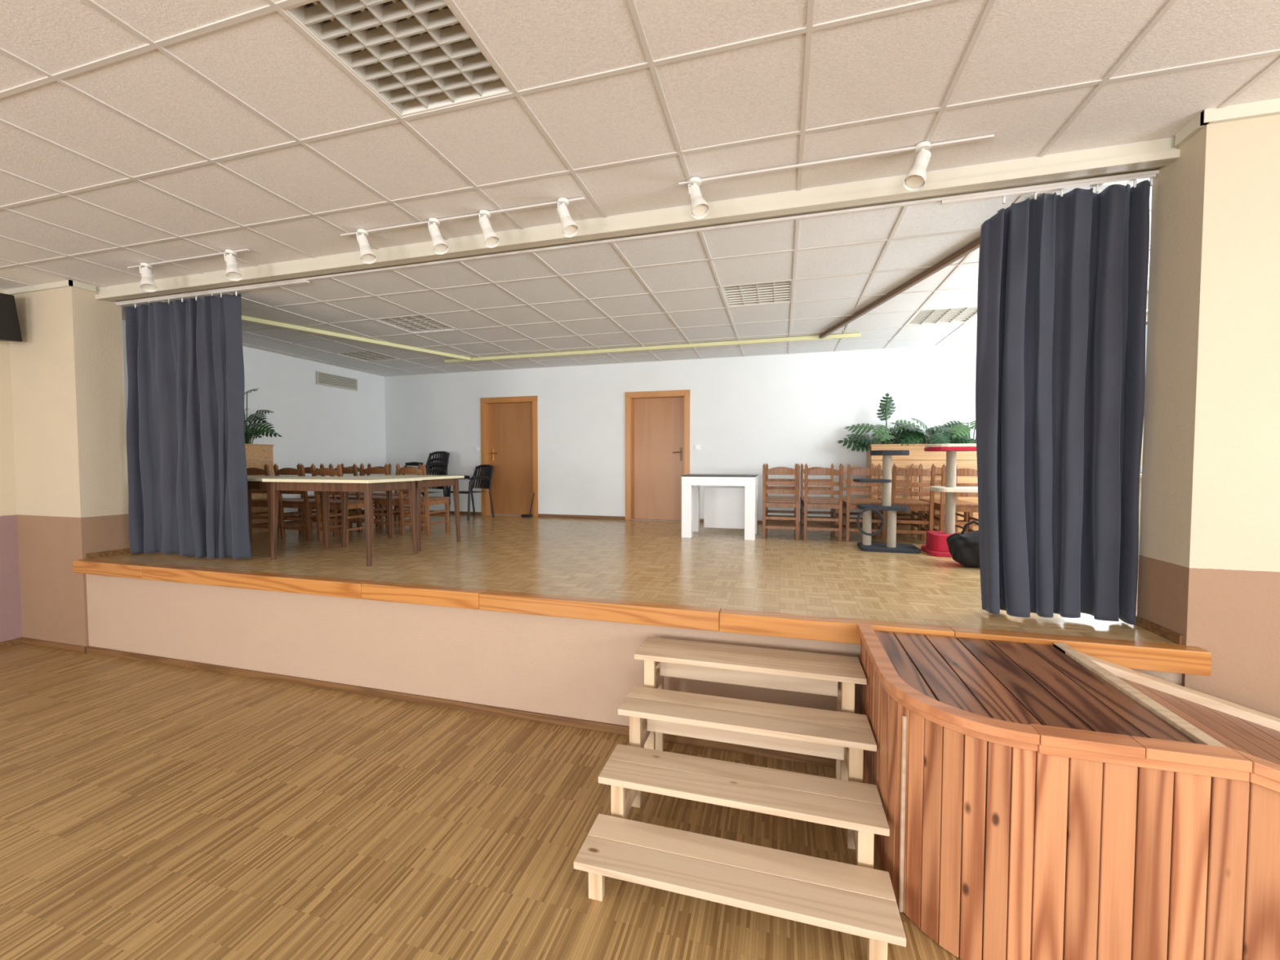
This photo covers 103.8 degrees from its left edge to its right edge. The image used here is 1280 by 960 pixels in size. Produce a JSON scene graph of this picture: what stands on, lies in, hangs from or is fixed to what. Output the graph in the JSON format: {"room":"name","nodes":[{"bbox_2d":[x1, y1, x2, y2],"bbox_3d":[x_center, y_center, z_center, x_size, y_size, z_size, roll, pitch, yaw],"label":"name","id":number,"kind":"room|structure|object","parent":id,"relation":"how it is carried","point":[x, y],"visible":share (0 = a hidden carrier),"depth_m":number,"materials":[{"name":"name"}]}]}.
{"room":"auditorium","nodes":[
{"label":"auditorium","id":0,"kind":"room"},
{"bbox_2d":[0,289,22,642],"bbox_3d":[-7.316,-0.073,1.057,0.200,3.650,8.080,1,2,16],"label":"wall","id":1,"kind":"structure","parent":0,"point":[11,621],"depth_m":4.88,"materials":[{"name":"paint"}]},
{"bbox_2d":[0,637,21,648],"bbox_3d":[-7.215,1.725,1.085,0.016,0.055,8.064,1,2,16],"label":"baseboard","id":2,"kind":"structure","parent":1,"relation":"attached to","point":[13,642],"depth_m":4.89,"materials":[{"name":"brown wood"}]},
{"bbox_2d":[0,293,22,342],"bbox_3d":[-5.999,-1.496,4.609,0.358,0.445,0.355,0,2,-9],"label":"wall speaker","id":3,"kind":"object","parent":1,"relation":"attached to","point":[10,329],"visible":1,"depth_m":4.63,"materials":[{"name":"black plastic"}]},
{"bbox_2d":[122,320,386,521],"bbox_3d":[-5.237,-0.241,7.280,0.175,3.540,4.310,1,2,16],"label":"wall","id":4,"kind":"structure","parent":0,"point":[317,424],"depth_m":7.68,"materials":[{"name":"white paint"}]},
{"bbox_2d":[279,515,355,524],"bbox_3d":[-5.175,0.628,7.182,0.014,0.050,4.096,1,2,16],"label":"baseboard","id":5,"kind":"structure","parent":4,"relation":"attached to","point":[293,521],"depth_m":7.36,"materials":[{"name":"brown wood"}]},
{"bbox_2d":[315,371,357,391],"bbox_3d":[-4.884,-1.591,8.109,0.030,0.200,0.770,1,2,16],"label":"air vent","id":6,"kind":"object","parent":4,"relation":"in","point":[322,378],"visible":1,"depth_m":8.07,"materials":[{"name":"metal"}]},
{"bbox_2d":[0,643,960,959],"bbox_3d":[-1.368,1.859,-0.495,12.530,0.100,8.580,1,2,16],"label":"floor","id":7,"kind":"structure","parent":0,"point":[149,811],"depth_m":2.41,"materials":[{"name":"brown wood"}]},
{"bbox_2d":[573,636,906,959],"bbox_3d":[0.475,1.354,2.424,1.220,0.700,1.168,1,2,16],"label":"wooden steps","id":8,"kind":"structure","parent":7,"relation":"on","point":[859,900],"depth_m":2.25,"materials":[{"name":"beige wood"}]},
{"bbox_2d":[857,623,1279,959],"bbox_3d":[2.632,1.276,1.857,3.253,0.888,1.080,1,2,16],"label":"ramp","id":9,"kind":"object","parent":7,"relation":"on","point":[1040,802],"visible":0.84,"depth_m":1.71,"materials":[{"name":"brown wood"}]},
{"bbox_2d":[88,514,1177,644],"bbox_3d":[-0.352,0.738,5.660,10.125,0.060,4.450,1,2,16],"label":"floor","id":10,"kind":"structure","parent":0,"point":[642,561],"depth_m":4.32,"materials":[{"name":"wood parquet"}]},
{"bbox_2d":[244,443,274,475],"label":"wooden planter","id":11,"kind":"object","parent":10,"relation":"on","point":[260,455],"depth_m":6.42,"materials":[{"name":"brown wood"}]},
{"bbox_2d":[244,387,281,444],"bbox_3d":[-5.000,-0.746,6.412,0.691,0.854,0.546,1,2,16],"label":"monstera plant","id":12,"kind":"object","parent":11,"relation":"in","point":[248,435],"visible":0.49,"depth_m":6.39,"materials":[{"name":"green plant"}]},
{"bbox_2d":[251,488,268,533],"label":"wooden planter","id":13,"kind":"object","parent":10,"relation":"on","point":[254,495],"depth_m":6.42,"materials":[{"name":"brown wood"}]},
{"bbox_2d":[246,463,303,534],"bbox_3d":[-4.500,0.245,6.148,0.420,0.891,0.479,1,2,14],"label":"wooden chair","id":14,"kind":"object","parent":10,"relation":"on","point":[251,471],"visible":0.23,"depth_m":6.00,"materials":[{"name":"brown wood"}]},
{"bbox_2d":[247,475,324,556],"bbox_3d":[-3.990,0.345,5.261,1.200,0.756,0.700,1,2,16],"label":"folding table","id":15,"kind":"object","parent":10,"relation":"on","point":[253,482],"visible":0.27,"depth_m":4.89,"materials":[{"name":"laminate"}]},
{"bbox_2d":[273,463,337,540],"bbox_3d":[-3.988,0.250,6.006,0.420,0.891,0.479,1,2,15],"label":"wooden chair","id":16,"kind":"object","parent":10,"relation":"on","point":[307,504],"visible":0.8,"depth_m":5.85,"materials":[{"name":"brown wood"}]},
{"bbox_2d":[297,463,352,528],"bbox_3d":[-4.261,0.222,6.805,0.420,0.891,0.479,1,2,15],"label":"wooden chair","id":17,"kind":"object","parent":10,"relation":"on","point":[308,469],"visible":0.22,"depth_m":6.66,"materials":[{"name":"brown wood"}]},
{"bbox_2d":[262,476,422,565],"bbox_3d":[-2.825,0.361,4.820,1.200,0.756,0.680,1,2,16],"label":"folding table","id":18,"kind":"object","parent":10,"relation":"on","point":[326,485],"visible":1,"depth_m":4.65,"materials":[{"name":"laminate"}]},
{"bbox_2d":[311,463,374,542],"bbox_3d":[-3.458,0.256,5.859,0.420,0.891,0.479,1,2,17],"label":"wooden chair","id":19,"kind":"object","parent":10,"relation":"on","point":[352,504],"visible":0.45,"depth_m":5.74,"materials":[{"name":"brown wood"}]},
{"bbox_2d":[337,463,364,524],"bbox_3d":[-4.485,0.196,7.512,0.420,0.891,0.479,1,2,16],"label":"wooden chair","id":20,"kind":"object","parent":10,"relation":"on","point":[341,464],"visible":0.1,"depth_m":7.66,"materials":[{"name":"brown wood"}]},
{"bbox_2d":[328,463,383,533],"bbox_3d":[-3.755,0.227,6.667,0.420,0.891,0.479,1,2,16],"label":"wooden chair","id":21,"kind":"object","parent":10,"relation":"on","point":[344,470],"visible":0.47,"depth_m":6.48,"materials":[{"name":"brown wood"}]},
{"bbox_2d":[348,463,391,521],"bbox_3d":[-3.996,0.201,7.380,0.420,0.891,0.479,1,2,17],"label":"wooden chair","id":22,"kind":"object","parent":10,"relation":"on","point":[368,464],"visible":0.13,"depth_m":7.47,"materials":[{"name":"brown wood"}]},
{"bbox_2d":[360,463,411,534],"bbox_3d":[-3.273,0.232,6.525,0.420,0.891,0.479,1,2,17],"label":"wooden chair","id":23,"kind":"object","parent":10,"relation":"on","point":[373,470],"visible":0.31,"depth_m":6.36,"materials":[{"name":"brown wood"}]},
{"bbox_2d":[373,463,421,527],"bbox_3d":[-3.475,0.206,7.230,0.420,0.891,0.479,1,2,14],"label":"wooden chair","id":24,"kind":"object","parent":10,"relation":"on","point":[397,505],"visible":0.27,"depth_m":7.11,"materials":[{"name":"brown wood"}]},
{"bbox_2d":[342,475,464,551],"bbox_3d":[-2.625,0.334,5.552,1.050,0.756,0.760,1,2,16],"label":"folding table","id":25,"kind":"object","parent":10,"relation":"on","point":[428,481],"visible":0.62,"depth_m":5.41,"materials":[{"name":"laminate"}]},
{"bbox_2d":[395,463,449,536],"bbox_3d":[-2.753,0.237,6.386,0.420,0.891,0.479,1,2,16],"label":"wooden chair","id":26,"kind":"object","parent":10,"relation":"on","point":[426,500],"visible":0.71,"depth_m":6.26,"materials":[{"name":"brown wood"}]},
{"bbox_2d":[401,451,450,513],"bbox_3d":[-3.432,0.077,8.084,0.554,1.092,0.646,1,2,25],"label":"armchairs","id":27,"kind":"object","parent":10,"relation":"on","point":[439,468],"visible":0.46,"depth_m":8.19,"materials":[{"name":"black plastic"}]},
{"bbox_2d":[448,464,494,519],"bbox_3d":[-2.738,0.182,8.219,0.554,0.872,0.595,1,2,34],"label":"armchair","id":28,"kind":"object","parent":10,"relation":"on","point":[486,479],"visible":0.87,"depth_m":8.29,"materials":[{"name":"plastic"}]},
{"bbox_2d":[520,493,534,517],"bbox_3d":[-1.853,0.413,8.307,0.208,0.404,0.093,1,2,16],"label":"broom","id":29,"kind":"object","parent":10,"relation":"on","point":[529,515],"visible":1,"depth_m":8.30,"materials":[{"name":"black plastic"}]},
{"bbox_2d":[681,474,758,540],"bbox_3d":[1.005,0.311,6.240,0.865,0.752,0.670,1,2,16],"label":"table","id":30,"kind":"object","parent":10,"relation":"on","point":[735,508],"visible":1,"depth_m":6.33,"materials":[{"name":"paint"}]},
{"bbox_2d":[762,463,799,540],"bbox_3d":[1.700,0.248,6.061,0.420,0.891,0.479,1,2,16],"label":"wooden chair","id":31,"kind":"object","parent":10,"relation":"on","point":[766,502],"visible":1,"depth_m":5.88,"materials":[{"name":"brown wood"}]},
{"bbox_2d":[765,463,797,534],"bbox_3d":[1.835,0.231,6.549,0.420,0.891,0.479,1,2,17],"label":"wooden chair","id":32,"kind":"object","parent":10,"relation":"on","point":[767,487],"visible":0.36,"depth_m":6.70,"materials":[{"name":"brown wood"}]},
{"bbox_2d":[800,463,838,532],"bbox_3d":[2.280,0.235,6.420,0.420,0.891,0.479,1,2,14],"label":"wooden chair","id":33,"kind":"object","parent":10,"relation":"on","point":[832,513],"visible":0.55,"depth_m":6.58,"materials":[{"name":"brown wood"}]},
{"bbox_2d":[801,463,843,542],"bbox_3d":[2.146,0.253,5.928,0.420,0.891,0.479,1,2,15],"label":"wooden chair","id":34,"kind":"object","parent":10,"relation":"on","point":[837,504],"visible":1,"depth_m":5.75,"materials":[{"name":"brown wood"}]},
{"bbox_2d":[839,463,880,537],"bbox_3d":[2.741,0.240,6.285,0.420,0.891,0.479,1,2,14],"label":"wooden chair","id":35,"kind":"object","parent":10,"relation":"on","point":[845,470],"visible":0.34,"depth_m":6.43,"materials":[{"name":"brown wood"}]},
{"bbox_2d":[841,463,886,542],"bbox_3d":[2.593,0.257,5.811,0.420,0.891,0.479,1,2,16],"label":"wooden chair","id":36,"kind":"object","parent":10,"relation":"on","point":[847,504],"visible":0.63,"depth_m":5.65,"materials":[{"name":"brown wood"}]},
{"bbox_2d":[853,449,920,553],"bbox_3d":[2.561,0.208,5.233,0.606,1.030,0.420,1,2,16],"label":"cat tree","id":37,"kind":"object","parent":10,"relation":"on","point":[866,544],"visible":1,"depth_m":5.15,"materials":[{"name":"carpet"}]},
{"bbox_2d":[877,463,922,539],"bbox_3d":[3.182,0.244,6.171,0.420,0.891,0.479,1,2,16],"label":"wooden chair","id":38,"kind":"object","parent":10,"relation":"on","point":[879,488],"visible":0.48,"depth_m":6.29,"materials":[{"name":"brown wood"}]},
{"bbox_2d":[866,444,946,485],"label":"wooden planter","id":39,"kind":"object","parent":10,"relation":"on","point":[917,455],"depth_m":6.36,"materials":[{"name":"brown wood"}]},
{"bbox_2d":[835,392,933,452],"bbox_3d":[3.195,-0.739,6.608,0.839,0.831,0.925,-1,2,-25],"label":"monstera plant","id":40,"kind":"object","parent":39,"relation":"in","point":[863,442],"visible":0.73,"depth_m":6.58,"materials":[{"name":"green plant"}]},
{"bbox_2d":[888,417,973,445],"bbox_3d":[3.703,-0.560,6.405,1.083,0.495,0.672,1,2,16],"label":"monstera plant","id":41,"kind":"object","parent":39,"relation":"in","point":[917,435],"visible":0.68,"depth_m":6.32,"materials":[{"name":"green plant"}]},
{"bbox_2d":[885,463,936,540],"bbox_3d":[3.044,0.262,5.684,0.420,0.891,0.479,1,2,17],"label":"wooden chair","id":42,"kind":"object","parent":10,"relation":"on","point":[922,506],"visible":0.69,"depth_m":5.50,"materials":[{"name":"brown wood"}]},
{"bbox_2d":[919,463,968,532],"bbox_3d":[3.633,0.249,6.029,0.420,0.891,0.479,1,2,16],"label":"wooden chair","id":43,"kind":"object","parent":10,"relation":"on","point":[938,470],"visible":0.39,"depth_m":6.15,"materials":[{"name":"brown wood"}]},
{"bbox_2d":[920,443,977,557],"bbox_3d":[3.143,0.190,4.964,0.570,1.085,0.450,1,2,16],"label":"cat tree","id":44,"kind":"object","parent":10,"relation":"on","point":[936,544],"visible":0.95,"depth_m":4.93,"materials":[{"name":"fabric"}]},
{"bbox_2d":[933,463,978,533],"bbox_3d":[3.505,0.267,5.545,0.420,0.891,0.479,1,2,17],"label":"wooden chair","id":45,"kind":"object","parent":10,"relation":"on","point":[970,507],"visible":0.39,"depth_m":5.39,"materials":[{"name":"brown wood"}]},
{"bbox_2d":[946,520,979,567],"bbox_3d":[2.911,0.551,4.374,0.394,0.402,0.330,1,2,16],"label":"bag","id":46,"kind":"object","parent":10,"relation":"on","point":[963,548],"visible":0.56,"depth_m":4.30,"materials":[{"name":"fabric"}]},
{"bbox_2d":[955,451,977,469],"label":"wooden planter","id":47,"kind":"object","parent":10,"relation":"on","point":[965,460],"depth_m":6.20,"materials":[{"name":"brown wood"}]},
{"bbox_2d":[928,420,976,444],"bbox_3d":[4.126,-0.566,6.332,1.070,0.506,0.585,1,2,16],"label":"monstera plant","id":48,"kind":"object","parent":47,"relation":"in","point":[956,424],"visible":0.26,"depth_m":6.25,"materials":[{"name":"green plant"}]},
{"bbox_2d":[957,475,977,483],"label":"wooden planter","id":49,"kind":"object","parent":10,"relation":"on","point":[961,479],"depth_m":6.20,"materials":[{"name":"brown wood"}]},
{"bbox_2d":[121,179,1151,376],"bbox_3d":[-0.311,-1.855,5.712,10.125,0.200,4.150,1,2,16],"label":"ceiling","id":50,"kind":"structure","parent":0,"point":[934,218],"depth_m":4.74,"materials":[{"name":"tile"}]},
{"bbox_2d":[336,351,399,361],"bbox_3d":[-3.986,-1.860,7.377,0.604,0.093,0.604,1,2,16],"label":"recessed light","id":51,"kind":"object","parent":50,"relation":"in","point":[368,356],"visible":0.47,"depth_m":7.42,"materials":[{"name":"metal"}]},
{"bbox_2d":[376,315,454,333],"bbox_3d":[-2.519,-1.798,5.667,0.604,0.093,0.604,1,2,16],"label":"recessed light","id":52,"kind":"object","parent":50,"relation":"in","point":[415,324],"visible":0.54,"depth_m":5.69,"materials":[{"name":"metal"}]},
{"bbox_2d":[444,333,860,363],"bbox_3d":[-0.147,-1.767,6.807,5.800,0.045,0.060,1,2,16],"label":"trim","id":53,"kind":"structure","parent":50,"relation":"attached to","point":[848,335],"depth_m":6.65,"materials":[{"name":"beige wood"}]},
{"bbox_2d":[721,280,792,306],"bbox_3d":[1.091,-1.762,4.653,0.604,0.093,0.604,1,2,16],"label":"recessed light","id":54,"kind":"object","parent":50,"relation":"in","point":[781,291],"visible":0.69,"depth_m":4.67,"materials":[{"name":"metal"}]},
{"bbox_2d":[906,306,977,325],"bbox_3d":[3.235,-1.787,5.349,0.604,0.093,0.604,1,2,16],"label":"recessed light","id":55,"kind":"object","parent":50,"relation":"in","point":[962,314],"visible":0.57,"depth_m":5.38,"materials":[{"name":"metal"}]},
{"bbox_2d":[0,0,1279,289],"bbox_3d":[-1.354,-1.740,-0.575,12.130,0.200,8.280,1,2,16],"label":"ceiling","id":56,"kind":"structure","parent":0,"point":[906,61],"depth_m":2.35,"materials":[{"name":"tile"}]},
{"bbox_2d":[282,0,512,117],"bbox_3d":[-0.940,-1.779,2.043,0.604,0.093,0.604,1,2,16],"label":"recessed light","id":57,"kind":"object","parent":56,"relation":"in","point":[417,56],"visible":0.91,"depth_m":2.05,"materials":[{"name":"metal"}]},
{"bbox_2d":[8,114,1279,726],"bbox_3d":[-0.239,-0.159,3.450,12.530,3.650,0.360,1,2,16],"label":"wall","id":58,"kind":"structure","parent":0,"point":[1209,571],"depth_m":3.31,"materials":[{"name":"paint"}]},
{"bbox_2d":[4,280,96,294],"bbox_3d":[-5.641,-1.808,4.796,0.970,0.050,0.180,1,2,16],"label":"trim","id":59,"kind":"structure","parent":58,"relation":"attached to","point":[66,283],"depth_m":4.69,"materials":[{"name":"beige paint"}]},
{"bbox_2d":[116,280,309,306],"bbox_3d":[-3.973,-1.704,4.601,2.370,0.016,0.030,1,2,16],"label":"rail","id":60,"kind":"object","parent":58,"relation":"attached to","point":[304,282],"depth_m":4.56,"materials":[{"name":"metal"}]},
{"bbox_2d":[124,291,251,559],"bbox_3d":[-4.322,-0.487,4.747,1.505,2.430,0.126,1,2,16],"label":"stage curtain","id":61,"kind":"object","parent":60,"relation":"hanging from","point":[188,489],"visible":1,"depth_m":4.72,"materials":[{"name":"fabric"}]},
{"bbox_2d":[160,301,471,360],"bbox_3d":[-3.559,-1.743,6.125,0.060,0.045,3.343,2,3,39],"label":"trim","id":62,"kind":"structure","parent":58,"relation":"attached to","point":[246,318],"depth_m":6.09,"materials":[{"name":"beige wood"}]},
{"bbox_2d":[21,637,835,767],"bbox_3d":[-0.273,1.644,3.339,12.160,0.055,0.036,1,2,16],"label":"baseboard","id":63,"kind":"structure","parent":58,"relation":"attached to","point":[472,707],"depth_m":3.66,"materials":[{"name":"brown wood"}]},
{"bbox_2d":[127,133,994,268],"bbox_3d":[-1.275,-1.771,3.403,6.370,0.012,0.020,1,2,16],"label":"track","id":64,"kind":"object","parent":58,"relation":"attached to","point":[988,136],"depth_m":2.91,"materials":[{"name":"metal"}]},
{"bbox_2d":[138,262,156,292],"bbox_3d":[-4.112,-1.691,4.185,0.149,0.231,0.112,1,2,16],"label":"ceiling spotlight","id":65,"kind":"object","parent":64,"relation":"attached to","point":[147,283],"depth_m":4.18,"materials":[{"name":"white metal"}]},
{"bbox_2d":[223,249,242,280],"bbox_3d":[-3.193,-1.682,3.927,0.149,0.231,0.112,1,2,16],"label":"ceiling spotlight","id":66,"kind":"object","parent":64,"relation":"attached to","point":[233,273],"depth_m":3.92,"materials":[{"name":"white metal"}]},
{"bbox_2d":[355,228,376,263],"bbox_3d":[-1.962,-1.670,3.585,0.152,0.231,0.107,1,2,16],"label":"ceiling spotlight","id":67,"kind":"object","parent":64,"relation":"attached to","point":[367,255],"depth_m":3.57,"materials":[{"name":"white metal"}]},
{"bbox_2d":[427,217,448,254],"bbox_3d":[-1.382,-1.664,3.422,0.152,0.231,0.107,1,2,16],"label":"ceiling spotlight","id":68,"kind":"object","parent":64,"relation":"attached to","point":[439,246],"depth_m":3.41,"materials":[{"name":"white metal"}]},
{"bbox_2d":[478,209,499,248],"bbox_3d":[-1.002,-1.660,3.315,0.152,0.231,0.107,1,2,16],"label":"ceiling spotlight","id":69,"kind":"object","parent":64,"relation":"attached to","point":[491,239],"depth_m":3.30,"materials":[{"name":"white metal"}]},
{"bbox_2d":[556,197,578,237],"bbox_3d":[-0.460,-1.654,3.159,0.150,0.231,0.112,1,2,16],"label":"ceiling spotlight","id":70,"kind":"object","parent":64,"relation":"attached to","point":[569,227],"depth_m":3.15,"materials":[{"name":"white metal"}]},
{"bbox_2d":[687,177,709,218],"bbox_3d":[0.339,-1.646,2.924,0.133,0.231,0.139,1,2,16],"label":"ceiling spotlight","id":71,"kind":"object","parent":64,"relation":"attached to","point":[700,208],"depth_m":2.92,"materials":[{"name":"white metal"}]},
{"bbox_2d":[903,141,931,191],"bbox_3d":[1.448,-1.635,2.616,0.136,0.231,0.135,1,2,16],"label":"ceiling spotlight","id":72,"kind":"object","parent":64,"relation":"attached to","point":[915,180],"depth_m":2.60,"materials":[{"name":"white metal"}]},
{"bbox_2d":[85,547,1182,644],"bbox_3d":[-1.209,0.751,3.766,8.210,0.050,0.340,1,2,16],"label":"baseboard","id":73,"kind":"structure","parent":58,"relation":"attached to","point":[1165,633],"depth_m":2.71,"materials":[{"name":"brown wood"}]},
{"bbox_2d":[115,169,1159,376],"bbox_3d":[-0.311,-1.759,5.715,10.147,0.018,4.172,1,2,16],"label":"ceiling grid","id":74,"kind":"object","parent":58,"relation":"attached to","point":[905,204],"depth_m":4.46,"materials":[{"name":"metal"}]},
{"bbox_2d":[95,137,1180,302],"bbox_3d":[-1.201,-1.839,3.702,8.210,0.310,0.060,1,2,16],"label":"trim","id":75,"kind":"structure","parent":58,"relation":"attached to","point":[1164,144],"depth_m":3.17,"materials":[{"name":"beige paint"}]},
{"bbox_2d":[0,0,1279,290],"bbox_3d":[-1.354,-1.644,-0.572,12.152,0.018,8.302,1,2,16],"label":"ceiling grid","id":76,"kind":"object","parent":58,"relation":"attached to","point":[273,6],"depth_m":2.32,"materials":[{"name":"metal"}]},
{"bbox_2d":[72,558,1211,675],"bbox_3d":[-1.235,0.836,3.547,8.239,0.116,0.100,1,2,16],"label":"trim","id":77,"kind":"structure","parent":58,"relation":"attached to","point":[1133,655],"depth_m":3.15,"materials":[{"name":"orange wood"}]},
{"bbox_2d":[819,195,1049,338],"bbox_3d":[2.296,-1.685,4.507,0.045,0.045,3.207,0,2,-3],"label":"trim","id":78,"kind":"structure","parent":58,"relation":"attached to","point":[973,246],"depth_m":4.26,"materials":[{"name":"brown wood"}]},
{"bbox_2d":[940,173,1155,205],"bbox_3d":[2.280,-1.641,2.844,1.020,0.016,0.030,1,2,16],"label":"trim","id":79,"kind":"structure","parent":58,"relation":"attached to","point":[1146,177],"depth_m":2.83,"materials":[{"name":"metal"}]},
{"bbox_2d":[975,177,1153,625],"bbox_3d":[2.380,-0.421,2.864,0.805,2.427,0.162,1,2,16],"label":"stage curtain","id":80,"kind":"object","parent":79,"relation":"hanging from","point":[1063,278],"visible":1,"depth_m":2.85,"materials":[{"name":"fabric"}]},
{"bbox_2d":[1174,97,1279,146],"bbox_3d":[4.127,-1.704,2.050,2.995,0.060,0.185,1,2,16],"label":"trim","id":81,"kind":"structure","parent":58,"relation":"attached to","point":[1268,107],"depth_m":2.34,"materials":[{"name":"beige paint"}]},
{"bbox_2d":[384,343,976,521],"bbox_3d":[0.277,-0.262,7.864,10.125,3.540,0.200,1,2,16],"label":"wall","id":82,"kind":"structure","parent":0,"point":[748,413],"depth_m":7.55,"materials":[{"name":"white paint"}]},
{"bbox_2d":[474,446,479,451],"bbox_3d":[-2.802,-0.528,8.608,0.080,0.080,0.017,1,2,16],"label":"light switch","id":83,"kind":"object","parent":82,"relation":"attached to","point":[476,448],"visible":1,"depth_m":8.60,"materials":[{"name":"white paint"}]},
{"bbox_2d":[480,395,537,516],"bbox_3d":[-2.178,-0.396,8.533,1.064,2.000,0.212,1,2,16],"label":"door","id":84,"kind":"structure","parent":82,"relation":"in","point":[508,424],"depth_m":8.54,"materials":[{"name":"brown wood"}]},
{"bbox_2d":[392,509,862,527],"bbox_3d":[0.248,0.607,7.792,10.125,0.050,0.014,1,2,16],"label":"baseboard","id":85,"kind":"structure","parent":82,"relation":"attached to","point":[772,522],"depth_m":8.00,"materials":[{"name":"brown wood"}]},
{"bbox_2d":[625,389,689,519],"bbox_3d":[0.286,-0.371,7.841,1.023,2.000,0.212,1,2,16],"label":"door","id":86,"kind":"structure","parent":82,"relation":"in","point":[657,423],"depth_m":7.85,"materials":[{"name":"brown wood"}]},
{"bbox_2d":[694,444,700,449],"bbox_3d":[0.866,-0.491,7.577,0.080,0.080,0.017,1,2,16],"label":"light switch","id":87,"kind":"object","parent":82,"relation":"attached to","point":[696,446],"visible":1,"depth_m":7.57,"materials":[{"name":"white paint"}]},
{"bbox_2d":[1138,292,1148,548],"bbox_3d":[4.691,-0.141,4.491,0.200,3.540,4.310,1,2,16],"label":"wall","id":88,"kind":"structure","parent":0,"point":[1140,478],"depth_m":4.65,"materials":[{"name":"white paint"}]},
{"bbox_2d":[1139,314,1147,477],"bbox_3d":[4.838,-0.810,5.159,0.230,1.530,1.460,1,2,16],"label":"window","id":89,"kind":"structure","parent":88,"relation":"in","point":[1140,475],"depth_m":4.73,"materials":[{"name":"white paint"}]}
]}

